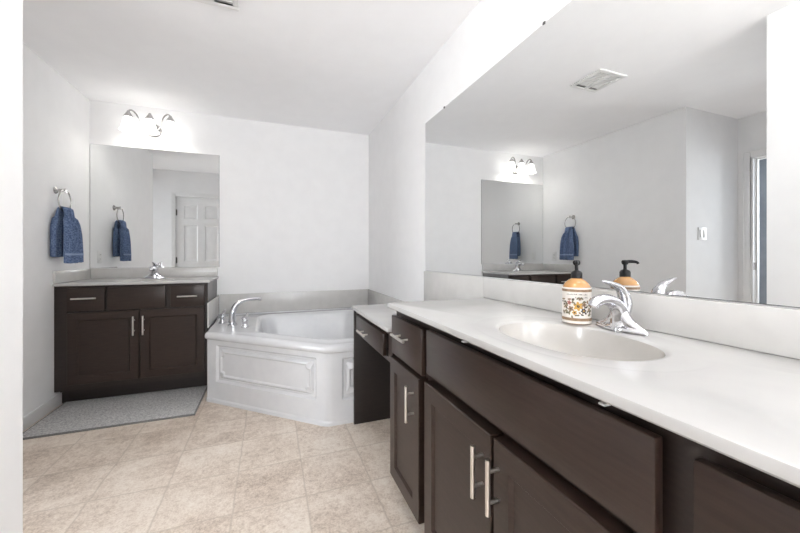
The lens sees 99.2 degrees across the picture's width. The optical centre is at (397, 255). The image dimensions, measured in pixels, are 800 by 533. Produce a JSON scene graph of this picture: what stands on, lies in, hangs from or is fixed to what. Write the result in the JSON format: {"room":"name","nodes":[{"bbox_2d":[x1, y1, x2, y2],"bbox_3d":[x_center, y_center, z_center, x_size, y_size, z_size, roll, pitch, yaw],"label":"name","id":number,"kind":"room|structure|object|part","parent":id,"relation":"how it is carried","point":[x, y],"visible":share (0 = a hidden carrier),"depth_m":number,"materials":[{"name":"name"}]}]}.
{"room":"bathroom","nodes":[
{"label":"bathroom","id":0,"kind":"room"},
{"bbox_2d":[0,0,22,532],"bbox_3d":[-0.136,-0.119,-1.330,0.100,2.440,4.516,0,0,-21],"label":"wall","id":1,"kind":"structure","parent":0,"point":[11,11],"depth_m":0.77,"materials":[{"name":"paint"}]},
{"bbox_2d":[23,43,88,416],"bbox_3d":[-2.416,-0.119,2.159,0.100,2.440,1.616,0,0,-21],"label":"wall","id":2,"kind":"structure","parent":0,"point":[55,112],"depth_m":2.36,"materials":[{"name":"paint"}]},
{"bbox_2d":[23,392,61,430],"bbox_3d":[-2.266,1.058,1.921,0.013,0.085,1.290,0,0,-21],"label":"baseboard","id":3,"kind":"structure","parent":2,"relation":"attached to","point":[48,406],"depth_m":2.30,"materials":[{"name":"paint"}]},
{"bbox_2d":[53,186,71,211],"bbox_3d":[-2.447,-0.404,2.477,0.064,0.189,0.170,0,0,-21],"label":"towel ring","id":4,"kind":"object","parent":2,"relation":"attached to","point":[56,190],"visible":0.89,"depth_m":2.46,"materials":[{"name":"silver metal"}]},
{"bbox_2d":[50,206,83,263],"bbox_3d":[-2.423,-0.145,2.493,0.137,0.410,0.197,0,0,-21],"label":"hand towel","id":5,"kind":"object","parent":2,"relation":"attached to","point":[66,239],"visible":0.98,"depth_m":2.45,"materials":[{"name":"blue fabric"}]},
{"bbox_2d":[23,390,423,532],"bbox_3d":[-1.458,1.131,-0.695,5.490,0.060,7.834,0,0,-21],"label":"floor","id":6,"kind":"structure","parent":0,"point":[219,468],"depth_m":1.68,"materials":[{"name":"tile"}]},
{"bbox_2d":[23,385,206,439],"bbox_3d":[-1.927,1.094,2.434,0.938,0.012,0.553,0,0,-21],"label":"bath mat","id":7,"kind":"object","parent":6,"relation":"on","point":[113,411],"visible":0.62,"depth_m":2.37,"materials":[{"name":"grey fabric"}]},
{"bbox_2d":[54,279,216,403],"bbox_3d":[-2.094,0.663,2.838,0.977,0.875,0.569,0,0,-21],"label":"vanity cabinet","id":8,"kind":"object","parent":6,"relation":"on","point":[110,340],"visible":0.97,"depth_m":2.60,"materials":[{"name":"laminate"}]},
{"bbox_3d":[-2.284,0.316,2.482,0.145,0.012,0.036,0,0,-21],"label":"handle","id":9,"kind":"part","parent":8,"relation":"part of","materials":[{"name":"silver metal"}]},
{"bbox_3d":[-2.291,0.324,2.509,0.220,0.170,0.019,0,0,-21],"label":"drawer","id":10,"kind":"part","parent":8,"relation":"part of","materials":[{"name":"brown wood"}]},
{"bbox_3d":[-2.191,0.683,2.546,0.433,0.525,0.019,0,0,-21],"label":"door","id":11,"kind":"part","parent":8,"relation":"part of","materials":[{"name":"brown wood"}]},
{"bbox_3d":[-2.005,0.536,2.587,0.012,0.145,0.036,0,0,-21],"label":"handle","id":12,"kind":"part","parent":8,"relation":"part of","materials":[{"name":"silver metal"}]},
{"bbox_2d":[52,267,218,286],"bbox_3d":[-2.092,0.230,2.855,0.994,0.229,0.538,0,0,-21],"label":"countertop","id":13,"kind":"structure","parent":8,"relation":"on","point":[104,276],"depth_m":2.94,"materials":[{"name":"stone"}]},
{"bbox_2d":[114,279,173,281],"bbox_3d":[-2.093,0.278,2.829,0.410,0.133,0.300,0,0,-21],"label":"basin","id":14,"kind":"object","parent":13,"relation":"in","point":[119,280],"depth_m":2.92,"materials":[{"name":"stone"}]},
{"bbox_2d":[144,262,164,277],"bbox_3d":[-2.168,0.131,3.006,0.134,0.146,0.145,0,0,11],"label":"sink faucet","id":15,"kind":"object","parent":13,"relation":"on","point":[154,274],"visible":1,"depth_m":3.01,"materials":[{"name":"silver metal"}]},
{"bbox_3d":[-1.947,0.536,2.608,0.012,0.145,0.036,0,0,-21],"label":"handle","id":16,"kind":"part","parent":8,"relation":"part of","materials":[{"name":"silver metal"}]},
{"bbox_3d":[-1.776,0.683,2.702,0.435,0.525,0.019,0,0,-21],"label":"door","id":17,"kind":"part","parent":8,"relation":"part of","materials":[{"name":"brown wood"}]},
{"bbox_3d":[-1.684,0.327,2.736,0.237,0.168,0.019,0,0,-21],"label":"drawer","id":18,"kind":"part","parent":8,"relation":"part of","materials":[{"name":"brown wood"}]},
{"bbox_3d":[-1.657,0.607,3.041,0.016,0.763,0.495,0,0,-21],"label":"panel","id":19,"kind":"part","parent":8,"relation":"part of","materials":[{"name":"laminate"}]},
{"bbox_2d":[205,307,353,426],"bbox_3d":[-0.761,0.835,2.847,1.493,0.532,1.486,0,0,-21],"label":"bathtub","id":20,"kind":"object","parent":6,"relation":"on","point":[297,365],"visible":0.73,"depth_m":2.38,"materials":[{"name":"white plastic"}]},
{"bbox_2d":[219,297,261,327],"bbox_3d":[-1.340,0.468,2.829,0.356,0.221,0.245,0,0,-4],"label":"tub faucet","id":21,"kind":"object","parent":20,"relation":"on","point":[232,314],"visible":1,"depth_m":2.81,"materials":[{"name":"silver metal"}]},
{"bbox_3d":[-1.494,0.517,2.911,0.060,0.122,0.059,0,0,-21],"label":"handle","id":22,"kind":"part","parent":21,"relation":"part of","materials":[{"name":"silver metal"}]},
{"bbox_3d":[-1.228,0.517,2.743,0.060,0.122,0.059,0,0,-21],"label":"handle","id":23,"kind":"part","parent":21,"relation":"part of","materials":[{"name":"silver metal"}]},
{"bbox_2d":[207,289,404,327],"bbox_3d":[-0.768,0.478,2.860,1.500,0.199,1.459,0,0,-21],"label":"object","id":24,"kind":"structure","parent":20,"relation":"on","point":[305,300],"depth_m":3.48,"materials":[{"name":"stone"}]},
{"bbox_3d":[-1.614,0.478,2.994,0.011,0.199,0.613,0,0,-21],"label":"splash panel","id":25,"kind":"part","parent":24,"relation":"part of","materials":[{"name":"stone"}]},
{"bbox_3d":[-1.021,0.473,3.537,1.472,0.190,0.013,0,0,-21],"label":"splash panel","id":26,"kind":"part","parent":24,"relation":"part of","materials":[{"name":"stone"}]},
{"bbox_3d":[-0.072,0.473,3.121,0.012,0.190,1.459,0,0,-21],"label":"splash panel","id":27,"kind":"part","parent":24,"relation":"part of","materials":[{"name":"stone"}]},
{"bbox_2d":[354,311,394,424],"bbox_3d":[0.063,0.727,1.973,0.566,0.747,0.725,0,0,-21],"label":"vanity desk","id":28,"kind":"object","parent":6,"relation":"on","point":[372,344],"visible":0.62,"depth_m":2.24,"materials":[{"name":"brown wood"}]},
{"bbox_3d":[-0.198,0.439,1.917,0.036,0.012,0.150,0,0,-21],"label":"handle","id":29,"kind":"part","parent":28,"relation":"part of","materials":[{"name":"silver metal"}]},
{"bbox_3d":[-0.155,0.429,1.879,0.019,0.108,0.530,0,0,-21],"label":"drawer","id":30,"kind":"part","parent":28,"relation":"part of","materials":[{"name":"brown wood"}]},
{"bbox_3d":[0.011,0.427,1.944,0.336,0.147,0.707,0,0,-21],"label":"apron frame","id":31,"kind":"part","parent":28,"relation":"part of","materials":[{"name":"brown wood"}]},
{"bbox_2d":[352,271,483,331],"bbox_3d":[0.076,0.233,1.984,0.534,0.240,0.723,0,0,-21],"label":"countertop","id":32,"kind":"structure","parent":28,"relation":"on","point":[437,286],"depth_m":2.00,"materials":[{"name":"stone"}]},
{"bbox_2d":[390,311,431,523],"bbox_3d":[0.254,0.669,1.463,0.566,0.863,0.362,0,0,-21],"label":"base cabinet","id":33,"kind":"object","parent":6,"relation":"on","point":[408,375],"visible":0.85,"depth_m":1.34,"materials":[{"name":"brown wood"}]},
{"bbox_3d":[0.009,0.337,1.385,0.036,0.012,0.140,0,0,-21],"label":"handle","id":34,"kind":"part","parent":33,"relation":"part of","materials":[{"name":"silver metal"}]},
{"bbox_3d":[0.039,0.352,1.383,0.019,0.169,0.323,0,0,-21],"label":"drawer","id":35,"kind":"part","parent":33,"relation":"part of","materials":[{"name":"brown wood"}]},
{"bbox_3d":[0.043,0.555,1.271,0.036,0.135,0.012,0,0,-21],"label":"handle","id":36,"kind":"part","parent":33,"relation":"part of","materials":[{"name":"silver metal"}]},
{"bbox_3d":[0.068,0.617,1.394,0.019,0.758,0.362,0,0,-21],"label":"frame","id":37,"kind":"part","parent":33,"relation":"part of","materials":[{"name":"brown wood"}]},
{"bbox_2d":[424,327,683,532],"bbox_3d":[0.457,0.669,0.922,0.566,0.863,0.794,0,0,-21],"label":"base cabinet","id":38,"kind":"object","parent":6,"relation":"on","point":[510,447],"visible":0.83,"depth_m":0.72,"materials":[{"name":"brown wood"}]},
{"bbox_3d":[0.178,0.708,1.017,0.038,0.536,0.382,0,0,-21],"label":"door","id":39,"kind":"part","parent":38,"relation":"part of","materials":[{"name":"brown wood"}]},
{"bbox_3d":[0.199,0.541,0.855,0.036,0.130,0.012,0,0,-21],"label":"handle","id":40,"kind":"part","parent":38,"relation":"part of","materials":[{"name":"silver metal"}]},
{"bbox_3d":[0.221,0.541,0.796,0.036,0.130,0.012,0,0,-21],"label":"handle","id":41,"kind":"part","parent":38,"relation":"part of","materials":[{"name":"silver metal"}]},
{"bbox_3d":[0.312,0.708,0.658,0.038,0.536,0.364,0,0,-21],"label":"door","id":42,"kind":"part","parent":38,"relation":"part of","materials":[{"name":"brown wood"}]},
{"bbox_2d":[387,277,799,487],"bbox_3d":[0.474,0.235,0.921,0.534,0.244,1.544,0,0,-21],"label":"countertop","id":43,"kind":"structure","parent":38,"relation":"on","point":[722,377],"depth_m":0.71,"materials":[{"name":"stone"}]},
{"bbox_2d":[562,260,591,323],"bbox_3d":[0.574,0.115,1.091,0.085,0.198,0.085,0,0,27],"label":"soap dispenser","id":44,"kind":"object","parent":43,"relation":"on","point":[576,291],"visible":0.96,"depth_m":1.06,"materials":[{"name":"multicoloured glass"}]},
{"bbox_2d":[563,278,590,323],"bbox_3d":[0.574,0.140,1.091,0.083,0.148,0.083,0,0,27],"label":"bottle","id":45,"kind":"object","parent":44,"relation":"on","point":[576,291],"depth_m":1.06,"materials":[{"name":"multicoloured ceramic"}]},
{"bbox_2d":[573,302,582,310],"bbox_3d":[0.558,0.158,1.053,0.026,0.028,0.004,0,0,27],"label":"flower","id":46,"kind":"object","parent":44,"relation":"on","point":[577,303],"depth_m":1.05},
{"bbox_2d":[499,323,664,360],"bbox_3d":[0.465,0.290,0.921,0.298,0.133,0.426,0,0,-21],"label":"basin","id":47,"kind":"object","parent":43,"relation":"in","point":[581,342],"depth_m":1.02,"materials":[{"name":"ceramic"}]},
{"bbox_2d":[588,280,648,335],"bbox_3d":[0.611,0.143,0.985,0.145,0.146,0.134,0,0,11],"label":"sink faucet","id":48,"kind":"object","parent":43,"relation":"on","point":[619,318],"visible":1,"depth_m":0.96,"materials":[{"name":"silver metal"}]},
{"bbox_3d":[0.622,0.120,0.972,0.106,0.101,0.042,0,0,-21],"label":"lever","id":49,"kind":"part","parent":48,"relation":"part of","materials":[{"name":"silver metal"}]},
{"bbox_2d":[684,437,799,532],"bbox_3d":[0.667,0.669,0.374,0.558,0.863,0.380,0,0,-21],"label":"base cabinet","id":50,"kind":"object","parent":6,"relation":"on","point":[723,494],"visible":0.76,"depth_m":0.41,"materials":[{"name":"brown wood"}]},
{"bbox_2d":[89,100,368,318],"bbox_3d":[-1.552,-0.119,3.400,2.590,2.440,0.100,0,0,-21],"label":"wall","id":51,"kind":"structure","parent":0,"point":[294,200],"depth_m":3.46,"materials":[{"name":"paint"}]},
{"bbox_2d":[119,109,178,136],"bbox_3d":[-2.181,-1.163,3.012,0.438,0.188,0.184,0,0,-21],"label":"vanity light","id":52,"kind":"object","parent":51,"relation":"attached to","point":[150,128],"visible":1,"depth_m":2.98,"materials":[{"name":"white glass"}]},
{"bbox_3d":[-2.316,-1.134,2.932,0.128,0.118,0.128,0,0,-21],"label":"lamp shade","id":53,"kind":"part","parent":52,"relation":"part of","materials":[{"name":"white glass"}]},
{"bbox_3d":[-2.252,-1.187,2.993,0.033,0.142,0.187,0,0,39],"label":"arm","id":54,"kind":"part","parent":52,"relation":"part of","materials":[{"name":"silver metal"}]},
{"bbox_3d":[-2.171,-1.134,2.986,0.128,0.118,0.128,0,0,-21],"label":"lamp shade","id":55,"kind":"part","parent":52,"relation":"part of","materials":[{"name":"white glass"}]},
{"bbox_3d":[-2.114,-1.187,3.045,0.187,0.142,0.033,0,0,10],"label":"arm","id":56,"kind":"part","parent":52,"relation":"part of","materials":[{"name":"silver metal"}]},
{"bbox_3d":[-2.026,-1.134,3.040,0.128,0.118,0.128,0,0,-21],"label":"lamp shade","id":57,"kind":"part","parent":52,"relation":"part of","materials":[{"name":"white glass"}]},
{"bbox_2d":[90,144,218,267],"bbox_3d":[-2.181,-0.424,3.107,0.994,1.073,0.005,0,0,-21],"label":"wall mirror","id":58,"kind":"object","parent":51,"relation":"attached to","point":[161,207],"visible":1,"depth_m":3.09,"materials":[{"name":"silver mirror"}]},
{"bbox_2d":[91,267,217,278],"bbox_3d":[-2.188,0.159,3.096,0.984,0.087,0.019,0,0,-21],"label":"backsplash","id":59,"kind":"structure","parent":51,"relation":"attached to","point":[103,273],"depth_m":3.06,"materials":[{"name":"stone"}]},
{"bbox_2d":[23,0,479,134],"bbox_3d":[-1.458,-1.379,-0.695,5.490,0.080,7.834,0,0,-21],"label":"ceiling","id":60,"kind":"structure","parent":0,"point":[333,65],"depth_m":2.25,"materials":[{"name":"paint"}]},
{"bbox_2d":[192,0,238,10],"bbox_3d":[-0.939,-1.331,1.681,0.270,0.016,0.270,0,0,-21],"label":"ceiling vent","id":61,"kind":"object","parent":60,"relation":"in","point":[229,4],"visible":1,"depth_m":1.80,"materials":[{"name":"white plastic"}]},
{"bbox_2d":[369,0,799,308],"bbox_3d":[1.066,-0.119,0.251,0.100,2.440,7.834,0,0,-21],"label":"wall","id":62,"kind":"structure","parent":0,"point":[492,29],"depth_m":2.55,"materials":[{"name":"paint"}]},
{"bbox_2d":[424,271,483,300],"bbox_3d":[0.319,0.222,2.075,0.015,0.218,0.723,0,0,-21],"label":"backsplash","id":63,"kind":"structure","parent":62,"relation":"attached to","point":[437,286],"depth_m":2.04,"materials":[{"name":"stone"}]},
{"bbox_2d":[425,0,799,307],"bbox_3d":[0.595,-0.414,1.351,0.008,1.047,2.264,0,0,-21],"label":"wall mirror","id":64,"kind":"object","parent":62,"relation":"attached to","point":[653,146],"visible":1,"depth_m":1.02,"materials":[{"name":"silver mirror"}]},
{"bbox_2d":[484,277,799,359],"bbox_3d":[0.716,0.164,1.012,0.019,0.102,1.544,0,0,-21],"label":"backsplash","id":65,"kind":"structure","parent":62,"relation":"attached to","point":[766,329],"depth_m":0.86,"materials":[{"name":"stone"}]}
]}

